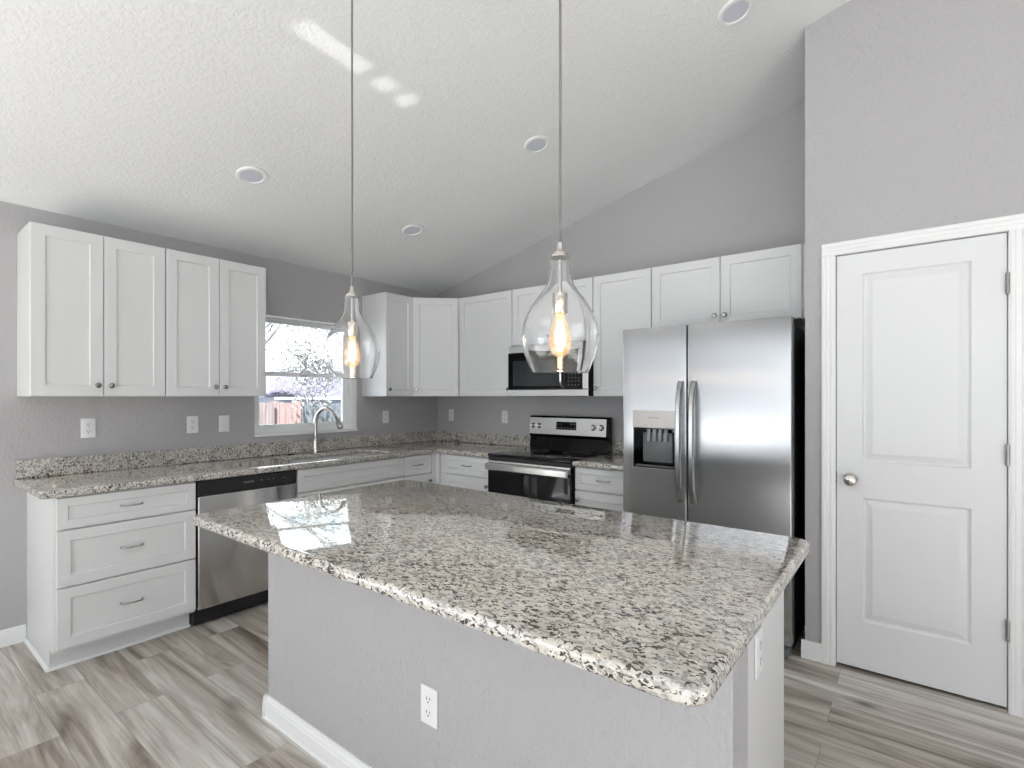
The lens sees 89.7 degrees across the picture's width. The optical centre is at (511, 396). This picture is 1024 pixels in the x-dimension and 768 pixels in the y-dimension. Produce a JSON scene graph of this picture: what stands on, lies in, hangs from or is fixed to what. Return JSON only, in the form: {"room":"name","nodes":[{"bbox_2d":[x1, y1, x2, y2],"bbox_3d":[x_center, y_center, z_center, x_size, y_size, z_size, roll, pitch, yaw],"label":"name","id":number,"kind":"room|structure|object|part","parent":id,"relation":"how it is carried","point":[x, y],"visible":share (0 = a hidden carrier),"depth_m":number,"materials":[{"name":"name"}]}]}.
{"room":"kitchen","nodes":[
{"label":"kitchen","id":0,"kind":"room"},
{"bbox_2d":[0,201,436,638],"bbox_3d":[-2.931,0.152,2.779,0.160,2.442,7.120,0,0,38],"label":"wall","id":1,"kind":"structure","parent":0,"point":[31,427],"depth_m":3.27,"materials":[{"name":"grey paint"}]},
{"bbox_2d":[0,624,25,647],"bbox_3d":[-3.837,1.327,1.464,0.017,0.092,3.612,0,0,38],"label":"baseboard","id":2,"kind":"structure","parent":1,"relation":"attached to","point":[17,634],"depth_m":2.85,"materials":[{"name":"white wood"}]},
{"bbox_2d":[81,418,95,437],"bbox_3d":[-2.564,0.193,3.113,0.008,0.118,0.072,0,0,38],"label":"wall outlet","id":3,"kind":"object","parent":1,"relation":"attached to","point":[88,425],"visible":1,"depth_m":3.11,"materials":[{"name":"white plastic"}]},
{"bbox_2d":[17,221,164,395],"bbox_3d":[-2.426,-0.453,2.995,0.372,0.908,0.610,0,0,38],"label":"upper cabinet","id":4,"kind":"object","parent":1,"relation":"attached to","point":[91,307],"visible":1,"depth_m":2.86,"materials":[{"name":"white wood"}]},
{"bbox_3d":[-2.403,-0.453,2.785,0.019,0.902,0.304,0,0,38],"label":"door","id":5,"kind":"part","parent":4,"relation":"part of","materials":[{"name":"white wood"}]},
{"bbox_3d":[-2.216,-0.453,3.027,0.019,0.902,0.300,0,0,38],"label":"door","id":6,"kind":"part","parent":4,"relation":"part of","materials":[{"name":"white wood"}]},
{"bbox_2d":[187,416,197,432],"bbox_3d":[-2.214,0.196,3.565,0.008,0.118,0.072,0,0,38],"label":"wall outlet","id":7,"kind":"object","parent":1,"relation":"attached to","point":[192,421],"visible":1,"depth_m":3.56,"materials":[{"name":"white plastic"}]},
{"bbox_2d":[165,248,265,395],"bbox_3d":[-2.048,-0.453,3.482,0.372,0.908,0.616,0,0,38],"label":"upper cabinet","id":8,"kind":"object","parent":1,"relation":"attached to","point":[215,309],"visible":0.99,"depth_m":3.36,"materials":[{"name":"white wood"}]},
{"bbox_3d":[-2.027,-0.453,3.271,0.019,0.902,0.305,0,0,38],"label":"door","id":9,"kind":"part","parent":8,"relation":"part of","materials":[{"name":"white wood"}]},
{"bbox_3d":[-1.837,-0.453,3.515,0.019,0.902,0.305,0,0,38],"label":"door","id":10,"kind":"part","parent":8,"relation":"part of","materials":[{"name":"white wood"}]},
{"bbox_2d":[219,415,228,431],"bbox_3d":[-2.085,0.198,3.729,0.011,0.118,0.072,0,0,38],"label":"light switch","id":11,"kind":"object","parent":1,"relation":"attached to","point":[223,419],"visible":1,"depth_m":3.73,"materials":[{"name":"white plastic"}]},
{"bbox_2d":[16,430,529,478],"bbox_3d":[-1.277,0.408,3.754,1.256,0.102,3.228,0,0,38],"label":"backsplash","id":12,"kind":"structure","parent":1,"relation":"attached to","point":[30,468],"depth_m":3.72,"materials":[{"name":"stone"}]},
{"bbox_2d":[254,315,357,436],"bbox_3d":[-1.731,-0.160,4.309,0.171,0.942,0.920,0,0,38],"label":"window","id":13,"kind":"structure","parent":1,"relation":"in","point":[348,386],"depth_m":4.36,"materials":[{"name":"white plastic"}]},
{"bbox_3d":[-1.784,-0.388,4.349,0.028,0.451,0.822,0,0,38],"label":"sash","id":14,"kind":"part","parent":13,"relation":"part of","materials":[{"name":"glass"}]},
{"bbox_3d":[-1.760,0.032,4.331,0.028,0.456,0.822,0,0,38],"label":"sash","id":15,"kind":"part","parent":13,"relation":"part of","materials":[{"name":"white plastic"}]},
{"bbox_3d":[-1.703,0.301,4.287,0.100,0.020,0.920,0,0,38],"label":"sill","id":16,"kind":"part","parent":13,"relation":"part of","materials":[{"name":"white"}]},
{"bbox_2d":[382,411,388,422],"bbox_3d":[-1.197,0.195,4.877,0.008,0.118,0.072,0,0,38],"label":"wall outlet","id":17,"kind":"object","parent":1,"relation":"attached to","point":[385,414],"visible":1,"depth_m":4.87,"materials":[{"name":"white plastic"}]},
{"bbox_2d":[362,292,412,395],"bbox_3d":[-1.120,-0.453,4.679,0.372,0.908,0.310,0,0,38],"label":"upper cabinet","id":18,"kind":"object","parent":1,"relation":"attached to","point":[389,316],"visible":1,"depth_m":4.56,"materials":[{"name":"white wood"}]},
{"bbox_3d":[-1.005,-0.453,4.589,0.019,0.902,0.308,0,0,38],"label":"door","id":19,"kind":"part","parent":18,"relation":"part of","materials":[{"name":"white wood"}]},
{"bbox_2d":[0,0,848,294],"bbox_3d":[-0.259,-1.736,0.708,6.920,1.412,7.120,0,0,38],"label":"ceiling","id":20,"kind":"structure","parent":0,"point":[140,115],"depth_m":2.73,"materials":[{"name":"white paint"}]},
{"bbox_2d":[236,166,267,184],"bbox_3d":[-1.519,-1.288,3.005,0.164,0.051,0.169,0,0,41],"label":"ceiling light","id":21,"kind":"object","parent":20,"relation":"attached to","point":[251,175],"visible":1,"depth_m":3.00,"materials":[{"name":"white"}]},
{"bbox_2d":[323,0,379,378],"bbox_3d":[-0.612,-0.857,1.968,0.209,1.574,0.209,0,0,38],"label":"pendant lamp","id":22,"kind":"object","parent":20,"relation":"hanging from","point":[351,349],"visible":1,"depth_m":1.91,"materials":[{"name":"clear glass"}]},
{"bbox_3d":[-0.612,-0.224,1.968,0.209,0.309,0.209,0,0,38],"label":"lamp shade","id":23,"kind":"part","parent":22,"relation":"part of","materials":[{"name":"clear glass"}]},
{"bbox_3d":[-0.612,-1.020,1.968,0.008,1.197,0.007,0,0,38],"label":"cord","id":24,"kind":"part","parent":22,"relation":"part of","materials":[{"name":"grey plastic"}]},
{"bbox_2d":[402,224,423,235],"bbox_3d":[-0.766,-1.286,3.985,0.164,0.051,0.169,0,0,41],"label":"ceiling light","id":25,"kind":"object","parent":20,"relation":"attached to","point":[412,229],"visible":1,"depth_m":3.98,"materials":[{"name":"white"}]},
{"bbox_2d":[524,135,549,153],"bbox_3d":[0.158,-1.583,3.238,0.164,0.051,0.169,0,0,41],"label":"ceiling light","id":26,"kind":"object","parent":20,"relation":"attached to","point":[539,143],"visible":1,"depth_m":3.23,"materials":[{"name":"white"}]},
{"bbox_2d":[522,0,598,373],"bbox_3d":[0.130,-0.971,1.393,0.209,1.813,0.209,0,0,38],"label":"pendant lamp","id":27,"kind":"object","parent":20,"relation":"hanging from","point":[560,331],"visible":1,"depth_m":1.32,"materials":[{"name":"clear glass"}]},
{"bbox_3d":[0.130,-0.219,1.393,0.209,0.309,0.209,0,0,38],"label":"lamp shade","id":28,"kind":"part","parent":27,"relation":"part of","materials":[{"name":"clear glass"}]},
{"bbox_3d":[0.130,-1.135,1.393,0.008,1.436,0.007,0,0,38],"label":"cord","id":29,"kind":"part","parent":27,"relation":"part of","materials":[{"name":"grey plastic"}]},
{"bbox_2d":[717,0,753,26],"bbox_3d":[1.092,-1.878,2.511,0.164,0.051,0.169,0,0,41],"label":"ceiling light","id":30,"kind":"object","parent":20,"relation":"attached to","point":[733,12],"visible":1,"depth_m":2.51,"materials":[{"name":"white"}]},
{"bbox_2d":[0,602,1023,767],"bbox_3d":[-0.259,1.433,0.708,6.920,0.120,7.120,0,0,38],"label":"floor","id":31,"kind":"structure","parent":0,"point":[192,696],"depth_m":2.22,"materials":[{"name":"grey wood"}]},
{"bbox_2d":[24,481,195,672],"bbox_3d":[-2.288,0.935,2.944,0.652,0.876,0.648,0,0,38],"label":"base cabinet","id":32,"kind":"object","parent":31,"relation":"on","point":[107,572],"visible":0.99,"depth_m":2.73,"materials":[{"name":"white wood"}]},
{"bbox_3d":[-2.322,1.366,2.970,0.527,0.014,0.648,0,0,38],"label":"shoe moulding","id":33,"kind":"part","parent":32,"relation":"part of","materials":[{"name":"white wood"}]},
{"bbox_3d":[-2.050,1.102,2.774,0.019,0.297,0.620,0,0,38],"label":"drawer","id":34,"kind":"part","parent":32,"relation":"part of","materials":[{"name":"white wood"}]},
{"bbox_3d":[-2.050,0.806,2.774,0.019,0.277,0.620,0,0,38],"label":"drawer","id":35,"kind":"part","parent":32,"relation":"part of","materials":[{"name":"white wood"}]},
{"bbox_3d":[-2.050,0.582,2.774,0.019,0.154,0.620,0,0,38],"label":"drawer","id":36,"kind":"part","parent":32,"relation":"part of","materials":[{"name":"white wood"}]},
{"bbox_3d":[-2.036,1.102,2.764,0.033,0.012,0.109,0,0,38],"label":"pull handle","id":37,"kind":"part","parent":32,"relation":"part of","materials":[{"name":"silver metal"}]},
{"bbox_3d":[-2.036,0.806,2.764,0.033,0.012,0.109,0,0,38],"label":"pull handle","id":38,"kind":"part","parent":32,"relation":"part of","materials":[{"name":"silver metal"}]},
{"bbox_3d":[-2.036,0.582,2.764,0.033,0.012,0.109,0,0,38],"label":"pull handle","id":39,"kind":"part","parent":32,"relation":"part of","materials":[{"name":"silver metal"}]},
{"bbox_2d":[189,470,296,625],"bbox_3d":[-1.894,0.931,3.446,0.620,0.860,0.617,0,0,38],"label":"dishwasher","id":40,"kind":"object","parent":31,"relation":"on","point":[232,575],"visible":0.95,"depth_m":3.17,"materials":[{"name":"silver metal"}]},
{"bbox_3d":[-1.706,1.311,3.301,0.016,0.099,0.601,0,0,38],"label":"toe panel","id":41,"kind":"part","parent":40,"relation":"part of","materials":[{"name":"black plastic"}]},
{"bbox_3d":[-1.677,0.545,3.278,0.055,0.089,0.613,0,0,38],"label":"control panel","id":42,"kind":"part","parent":40,"relation":"part of","materials":[{"name":"black plastic"}]},
{"bbox_2d":[292,453,403,496],"bbox_3d":[-1.415,0.935,4.065,0.658,0.876,0.937,0,0,38],"label":"base cabinet","id":43,"kind":"object","parent":31,"relation":"on","point":[330,478],"visible":0.1,"depth_m":3.85,"materials":[{"name":"white wood"}]},
{"bbox_2d":[13,430,530,499],"bbox_3d":[-1.280,0.426,3.750,1.256,0.138,3.238,0,0,38],"label":"countertop","id":44,"kind":"structure","parent":43,"relation":"on","point":[45,478],"depth_m":3.47,"materials":[{"name":"stone"}]},
{"bbox_2d":[312,407,342,452],"bbox_3d":[-1.467,0.272,4.180,0.341,0.373,0.143,0,0,30],"label":"faucet","id":45,"kind":"object","parent":44,"relation":"on","point":[315,448],"visible":1,"depth_m":4.19,"materials":[{"name":"grey metal"}]},
{"bbox_3d":[-1.509,0.212,4.156,0.257,0.253,0.026,0,0,30],"label":"spout","id":46,"kind":"part","parent":45,"relation":"part of","materials":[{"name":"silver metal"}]},
{"bbox_3d":[-1.330,0.960,3.702,0.019,0.581,0.463,0,0,38],"label":"door","id":47,"kind":"part","parent":43,"relation":"part of","materials":[{"name":"white wood"}]},
{"bbox_3d":[-1.043,0.960,4.074,0.019,0.581,0.464,0,0,38],"label":"door","id":48,"kind":"part","parent":43,"relation":"part of","materials":[{"name":"white wood"}]},
{"bbox_2d":[402,453,431,482],"bbox_3d":[-1.034,0.935,4.557,0.658,0.876,0.304,0,0,38],"label":"base cabinet","id":49,"kind":"object","parent":31,"relation":"on","point":[416,467],"visible":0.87,"depth_m":4.38,"materials":[{"name":"white wood"}]},
{"bbox_3d":[-0.805,0.583,4.380,0.019,0.156,0.300,0,0,38],"label":"drawer","id":50,"kind":"part","parent":49,"relation":"part of","materials":[{"name":"white wood"}]},
{"bbox_3d":[-0.805,0.960,4.380,0.019,0.581,0.300,0,0,38],"label":"door","id":51,"kind":"part","parent":49,"relation":"part of","materials":[{"name":"white wood"}]},
{"bbox_2d":[430,453,440,484],"bbox_3d":[-0.728,0.935,4.944,0.667,0.876,0.678,0,0,38],"label":"base cabinet","id":52,"kind":"object","parent":31,"relation":"on","point":[435,472],"visible":0.06,"depth_m":4.52,"materials":[{"name":"white wood"}]},
{"bbox_2d":[441,453,488,491],"bbox_3d":[-0.224,0.935,4.565,0.590,0.876,0.658,0,0,38],"label":"base cabinet","id":53,"kind":"object","parent":31,"relation":"on","point":[469,472],"visible":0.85,"depth_m":4.33,"materials":[{"name":"white wood"}]},
{"bbox_3d":[-0.376,0.960,4.317,0.519,0.581,0.019,0,0,38],"label":"door","id":54,"kind":"part","parent":53,"relation":"part of","materials":[{"name":"white wood"}]},
{"bbox_3d":[-0.376,0.583,4.317,0.519,0.156,0.019,0,0,38],"label":"drawer","id":55,"kind":"part","parent":53,"relation":"part of","materials":[{"name":"white wood"}]},
{"bbox_2d":[262,553,783,767],"bbox_3d":[-0.069,0.934,1.932,1.909,0.878,0.804,0,0,38],"label":"kitchen island","id":56,"kind":"object","parent":31,"relation":"on","point":[348,663],"visible":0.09,"depth_m":1.53,"materials":[{"name":"grey paint"}]},
{"bbox_3d":[-1.019,1.324,2.250,0.017,0.098,0.142,0,0,38],"label":"baseboard","id":57,"kind":"part","parent":56,"relation":"part of","materials":[{"name":"white wood"}]},
{"bbox_3d":[-0.309,1.324,1.622,1.908,0.098,0.017,0,0,38],"label":"baseboard","id":58,"kind":"part","parent":56,"relation":"part of","materials":[{"name":"white wood"}]},
{"bbox_2d":[421,683,437,728],"bbox_3d":[-0.256,0.955,1.585,0.072,0.118,0.008,0,0,38],"label":"wall outlet","id":59,"kind":"object","parent":56,"relation":"attached to","point":[429,696],"visible":1,"depth_m":1.58,"materials":[{"name":"white plastic"}]},
{"bbox_2d":[425,708,431,717],"bbox_3d":[-0.258,0.975,1.583,0.031,0.029,0.002,0,0,38],"label":"receptacle","id":60,"kind":"object","parent":59,"relation":"attached to","point":[428,711],"depth_m":1.58,"materials":[{"name":"white plastic"}]},
{"bbox_2d":[425,695,431,704],"bbox_3d":[-0.258,0.934,1.583,0.031,0.029,0.002,0,0,38],"label":"receptacle","id":61,"kind":"object","parent":59,"relation":"attached to","point":[428,698],"depth_m":1.58,"materials":[{"name":"white plastic"}]},
{"bbox_2d":[193,480,808,706],"bbox_3d":[-0.145,0.477,1.823,1.959,0.036,1.090,0,0,38],"label":"island countertop","id":62,"kind":"structure","parent":56,"relation":"on","point":[666,609],"depth_m":1.40,"materials":[{"name":"stone"}]},
{"bbox_2d":[754,626,762,679],"bbox_3d":[0.654,0.678,1.361,0.008,0.118,0.072,0,0,38],"label":"wall outlet","id":63,"kind":"object","parent":56,"relation":"attached to","point":[758,637],"visible":0.99,"depth_m":1.35,"materials":[{"name":"white plastic"}]},
{"bbox_2d":[759,655,761,666],"bbox_3d":[0.656,0.698,1.359,0.002,0.029,0.031,0,0,38],"label":"receptacle","id":64,"kind":"object","parent":63,"relation":"attached to","point":[760,656],"depth_m":1.36,"materials":[{"name":"white plastic"}]},
{"bbox_2d":[759,639,761,650],"bbox_3d":[0.656,0.657,1.359,0.002,0.029,0.031,0,0,38],"label":"receptacle","id":65,"kind":"object","parent":63,"relation":"attached to","point":[760,640],"depth_m":1.36,"materials":[{"name":"white plastic"}]},
{"bbox_3d":[0.678,0.934,1.413,0.016,0.878,0.613,0,0,38],"label":"panel","id":66,"kind":"part","parent":56,"relation":"part of","materials":[{"name":"white wood"}]},
{"bbox_2d":[485,415,611,503],"bbox_3d":[0.291,0.771,4.110,0.774,1.203,0.678,0,0,38],"label":"stove","id":67,"kind":"object","parent":31,"relation":"on","point":[536,472],"visible":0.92,"depth_m":4.05,"materials":[{"name":"black metal"}]},
{"bbox_2d":[485,460,575,503],"bbox_3d":[0.291,0.921,4.110,0.768,0.883,0.678,0,0,38],"label":"oven","id":68,"kind":"object","parent":67,"relation":"in","point":[550,480],"depth_m":3.82,"materials":[{"name":"silver metal"}]},
{"bbox_3d":[0.124,0.493,3.894,0.772,0.027,0.030,0,0,38],"label":"trim","id":69,"kind":"part","parent":67,"relation":"part of","materials":[{"name":"silver metal"}]},
{"bbox_2d":[488,448,607,463],"bbox_3d":[0.288,0.467,4.105,0.774,0.024,0.580,0,0,38],"label":"cooktop","id":70,"kind":"object","parent":67,"relation":"in","point":[525,455],"depth_m":4.02,"materials":[{"name":"black glass"}]},
{"bbox_2d":[575,466,622,511],"bbox_3d":[0.808,0.935,3.766,0.448,0.876,0.658,0,0,38],"label":"base cabinet","id":71,"kind":"object","parent":31,"relation":"on","point":[595,487],"visible":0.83,"depth_m":3.55,"materials":[{"name":"white wood"}]},
{"bbox_2d":[572,440,622,470],"bbox_3d":[0.807,0.426,3.768,0.451,0.138,0.653,0,0,38],"label":"countertop","id":72,"kind":"structure","parent":71,"relation":"on","point":[614,461],"depth_m":3.64,"materials":[{"name":"stone"}]},
{"bbox_3d":[0.630,0.583,3.537,0.444,0.156,0.019,0,0,38],"label":"drawer","id":73,"kind":"part","parent":71,"relation":"part of","materials":[{"name":"white wood"}]},
{"bbox_3d":[0.630,0.960,3.537,0.444,0.581,0.019,0,0,38],"label":"door","id":74,"kind":"part","parent":71,"relation":"part of","materials":[{"name":"white wood"}]},
{"bbox_2d":[623,316,804,659],"bbox_3d":[1.293,0.477,3.242,0.950,1.792,0.833,0,0,38],"label":"refrigerator","id":75,"kind":"object","parent":31,"relation":"on","point":[714,412],"visible":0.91,"depth_m":2.91,"materials":[{"name":"silver metal"}]},
{"bbox_3d":[0.860,0.140,3.127,0.270,0.106,0.004,0,0,38],"label":"dispenser panel","id":76,"kind":"part","parent":75,"relation":"part of","materials":[{"name":"grey metal"}]},
{"bbox_3d":[0.883,0.441,3.159,0.402,1.720,0.074,0,0,38],"label":"freezer door","id":77,"kind":"part","parent":75,"relation":"part of","materials":[{"name":"silver metal"}]},
{"bbox_3d":[0.975,0.268,3.003,0.033,0.714,0.065,0,0,38],"label":"door handle","id":78,"kind":"part","parent":75,"relation":"part of","materials":[{"name":"silver metal"}]},
{"bbox_3d":[1.035,0.268,2.956,0.033,0.714,0.065,0,0,38],"label":"door handle","id":79,"kind":"part","parent":75,"relation":"part of","materials":[{"name":"silver metal"}]},
{"bbox_3d":[1.261,0.441,2.866,0.541,1.720,0.074,0,0,38],"label":"fridge door","id":80,"kind":"part","parent":75,"relation":"part of","materials":[{"name":"silver metal"}]},
{"bbox_2d":[437,101,804,453],"bbox_3d":[1.936,-0.460,3.410,6.760,3.665,0.160,0,0,38],"label":"wall","id":81,"kind":"structure","parent":0,"point":[745,194],"depth_m":3.89,"materials":[{"name":"grey paint"}]},
{"bbox_2d":[413,297,458,395],"bbox_3d":[-0.731,-0.453,4.967,0.634,0.908,0.644,0,0,38],"label":"upper cabinet","id":82,"kind":"object","parent":81,"relation":"attached to","point":[435,320],"visible":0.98,"depth_m":4.73,"materials":[{"name":"white wood"}]},
{"bbox_2d":[449,409,453,420],"bbox_3d":[-0.625,0.193,5.288,0.072,0.118,0.008,0,0,38],"label":"wall outlet","id":83,"kind":"object","parent":81,"relation":"attached to","point":[451,411],"visible":1,"depth_m":5.28,"materials":[{"name":"white plastic"}]},
{"bbox_2d":[459,290,511,395],"bbox_3d":[-0.150,-0.453,4.689,0.613,0.908,0.372,0,0,38],"label":"upper cabinet","id":84,"kind":"object","parent":81,"relation":"attached to","point":[485,321],"visible":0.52,"depth_m":4.57,"materials":[{"name":"white wood"}]},
{"bbox_2d":[502,411,507,422],"bbox_3d":[-0.069,0.195,4.856,0.072,0.118,0.008,0,0,38],"label":"wall outlet","id":85,"kind":"object","parent":81,"relation":"attached to","point":[504,413],"visible":1,"depth_m":4.85,"materials":[{"name":"white plastic"}]},
{"bbox_2d":[512,277,592,345],"bbox_3d":[0.401,-0.665,4.262,0.772,0.484,0.372,0,0,38],"label":"upper cabinet","id":86,"kind":"object","parent":81,"relation":"attached to","point":[523,299],"visible":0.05,"depth_m":4.30,"materials":[{"name":"white wood"}]},
{"bbox_3d":[0.159,-0.665,4.265,0.383,0.478,0.019,0,0,38],"label":"door","id":87,"kind":"part","parent":86,"relation":"part of","materials":[{"name":"white wood"}]},
{"bbox_2d":[508,346,592,395],"bbox_3d":[0.376,-0.208,4.230,0.766,0.418,0.446,0,0,38],"label":"microwave","id":88,"kind":"object","parent":86,"relation":"attached to","point":[522,381],"visible":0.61,"depth_m":4.12,"materials":[{"name":"black glass"}]},
{"bbox_3d":[0.186,-0.206,4.152,0.536,0.290,0.002,0,0,38],"label":"door glass","id":89,"kind":"part","parent":88,"relation":"part of","materials":[{"name":"black glass"}]},
{"bbox_3d":[0.196,-0.206,4.165,0.560,0.302,0.029,0,0,38],"label":"door","id":90,"kind":"part","parent":88,"relation":"part of","materials":[{"name":"black glass"}]},
{"bbox_3d":[0.277,-0.027,4.101,0.766,0.052,0.029,0,0,38],"label":"rail","id":91,"kind":"part","parent":88,"relation":"part of","materials":[{"name":"silver metal"}]},
{"bbox_3d":[0.383,-0.204,3.973,0.021,0.279,0.048,0,0,38],"label":"door handle","id":92,"kind":"part","parent":88,"relation":"part of","materials":[{"name":"silver metal"}]},
{"bbox_3d":[0.479,-0.206,3.945,0.154,0.302,0.029,0,0,38],"label":"keypad panel","id":93,"kind":"part","parent":88,"relation":"part of","materials":[{"name":"black glass"}]},
{"bbox_3d":[0.561,-0.206,3.881,0.048,0.302,0.029,0,0,38],"label":"trim","id":94,"kind":"part","parent":88,"relation":"part of","materials":[{"name":"silver metal"}]},
{"bbox_3d":[0.465,-0.665,4.028,0.383,0.478,0.019,0,0,38],"label":"door","id":95,"kind":"part","parent":86,"relation":"part of","materials":[{"name":"white wood"}]},
{"bbox_2d":[613,440,622,453],"bbox_3d":[1.001,0.408,4.018,0.451,0.102,0.021,0,0,38],"label":"backsplash","id":96,"kind":"structure","parent":81,"relation":"attached to","point":[617,445],"depth_m":4.12,"materials":[{"name":"stone"}]},
{"bbox_2d":[593,268,651,395],"bbox_3d":[0.892,-0.453,3.881,0.458,0.908,0.372,0,0,38],"label":"upper cabinet","id":97,"kind":"object","parent":81,"relation":"attached to","point":[622,301],"visible":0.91,"depth_m":3.79,"materials":[{"name":"white wood"}]},
{"bbox_2d":[652,243,804,326],"bbox_3d":[1.471,-0.685,3.433,0.995,0.445,0.372,0,0,38],"label":"upper cabinet","id":98,"kind":"object","parent":81,"relation":"attached to","point":[766,283],"visible":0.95,"depth_m":3.29,"materials":[{"name":"white wood"}]},
{"bbox_3d":[1.170,-0.685,3.481,0.459,0.439,0.019,0,0,38],"label":"door","id":99,"kind":"part","parent":98,"relation":"part of","materials":[{"name":"white wood"}]},
{"bbox_3d":[1.538,-0.685,3.196,0.463,0.439,0.019,0,0,38],"label":"door","id":100,"kind":"part","parent":98,"relation":"part of","materials":[{"name":"white wood"}]},
{"bbox_2d":[805,0,1023,643],"bbox_3d":[2.802,-0.460,1.802,3.101,3.665,0.110,0,0,38],"label":"wall","id":101,"kind":"structure","parent":0,"point":[914,109],"depth_m":2.48,"materials":[{"name":"grey paint"}]},
{"bbox_2d":[801,639,821,662],"bbox_3d":[1.562,1.327,2.683,0.095,0.092,0.017,0,0,38],"label":"baseboard","id":102,"kind":"structure","parent":101,"relation":"attached to","point":[810,650],"depth_m":2.68,"materials":[{"name":"white wood"}]},
{"bbox_2d":[836,233,1009,706],"bbox_3d":[1.903,0.321,2.412,0.654,2.067,0.105,0,0,38],"label":"door","id":103,"kind":"structure","parent":101,"relation":"in","point":[923,450],"depth_m":2.41,"materials":[{"name":"white wood"}]},
{"bbox_3d":[1.683,0.416,2.561,0.062,0.062,0.070,0,0,38],"label":"knob","id":104,"kind":"part","parent":103,"relation":"part of","materials":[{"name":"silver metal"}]},
{"bbox_2d":[822,213,1023,718],"bbox_3d":[1.932,0.296,2.464,0.761,2.153,0.128,0,0,38],"label":"trim","id":105,"kind":"structure","parent":101,"relation":"attached to","point":[1013,225],"depth_m":2.23,"materials":[{"name":"white wood"}]},
{"bbox_3d":[1.622,0.328,2.635,0.061,2.090,0.019,0,0,38],"label":"casing leg","id":106,"kind":"part","parent":105,"relation":"part of","materials":[{"name":"white wood"}]},
{"bbox_3d":[2.174,0.328,2.207,0.064,2.090,0.019,0,0,38],"label":"casing leg","id":107,"kind":"part","parent":105,"relation":"part of","materials":[{"name":"white wood"}]},
{"bbox_3d":[-21.533,2.093,27.823,59.750,0.200,90.000,0,0,38],"label":"ground","id":108,"kind":"structure","parent":0,"visible":0},
{"bbox_2d":[259,402,273,424],"bbox_3d":[-6.754,1.058,9.746,0.160,1.870,4.530,0,0,38],"label":"fence","id":109,"kind":"object","parent":108,"relation":"on","point":[266,411],"visible":0.06,"depth_m":11.34,"materials":[{"name":"wood"}]},
{"bbox_2d":[266,323,280,344],"bbox_3d":[-4.395,-0.862,10.256,4.661,5.715,3.326,0,0,38],"label":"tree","id":110,"kind":"object","parent":108,"relation":"on","point":[273,333],"visible":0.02,"depth_m":9.57,"materials":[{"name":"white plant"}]},
{"bbox_2d":[266,324,303,340],"bbox_3d":[-9.130,-1.678,15.910,6.128,7.346,5.171,0,0,38],"label":"tree","id":111,"kind":"object","parent":108,"relation":"on","point":[272,325],"visible":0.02,"depth_m":16.02,"materials":[{"name":"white plant"}]},
{"bbox_2d":[270,401,300,423],"bbox_3d":[-5.212,1.048,11.866,0.160,1.890,0.670,0,0,38],"label":"fence","id":112,"kind":"object","parent":108,"relation":"on","point":[284,413],"visible":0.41,"depth_m":11.81,"materials":[{"name":"pink wood"}]},
{"bbox_2d":[259,369,340,404],"bbox_3d":[-8.388,0.318,29.022,8.060,3.350,14.400,0,0,38],"label":"house","id":113,"kind":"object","parent":108,"relation":"on","point":[273,393],"visible":0.18,"depth_m":22.87,"materials":[{"name":"grey"}]},
{"bbox_2d":[266,326,340,422],"bbox_3d":[-4.182,0.178,10.790,1.764,3.629,2.114,0,0,38],"label":"tree","id":114,"kind":"object","parent":108,"relation":"on","point":[315,366],"visible":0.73,"depth_m":10.56,"materials":[{"name":"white plant"}]},
{"bbox_2d":[291,327,329,338],"bbox_3d":[-5.440,-1.524,17.561,7.040,7.045,4.284,0,0,14],"label":"tree","id":115,"kind":"object","parent":108,"relation":"on","point":[327,331],"visible":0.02,"depth_m":18.07,"materials":[{"name":"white plant"}]},
{"bbox_2d":[301,402,340,422],"bbox_3d":[-3.014,1.063,14.571,0.160,1.860,6.260,0,0,38],"label":"fence","id":116,"kind":"object","parent":108,"relation":"on","point":[305,416],"visible":0.09,"depth_m":12.40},
{"bbox_3d":[-4.927,1.063,12.157,0.094,1.860,0.090,0,0,38],"label":"post","id":117,"kind":"part","parent":116,"relation":"part of","materials":[{"name":"grey wood"}]}
]}

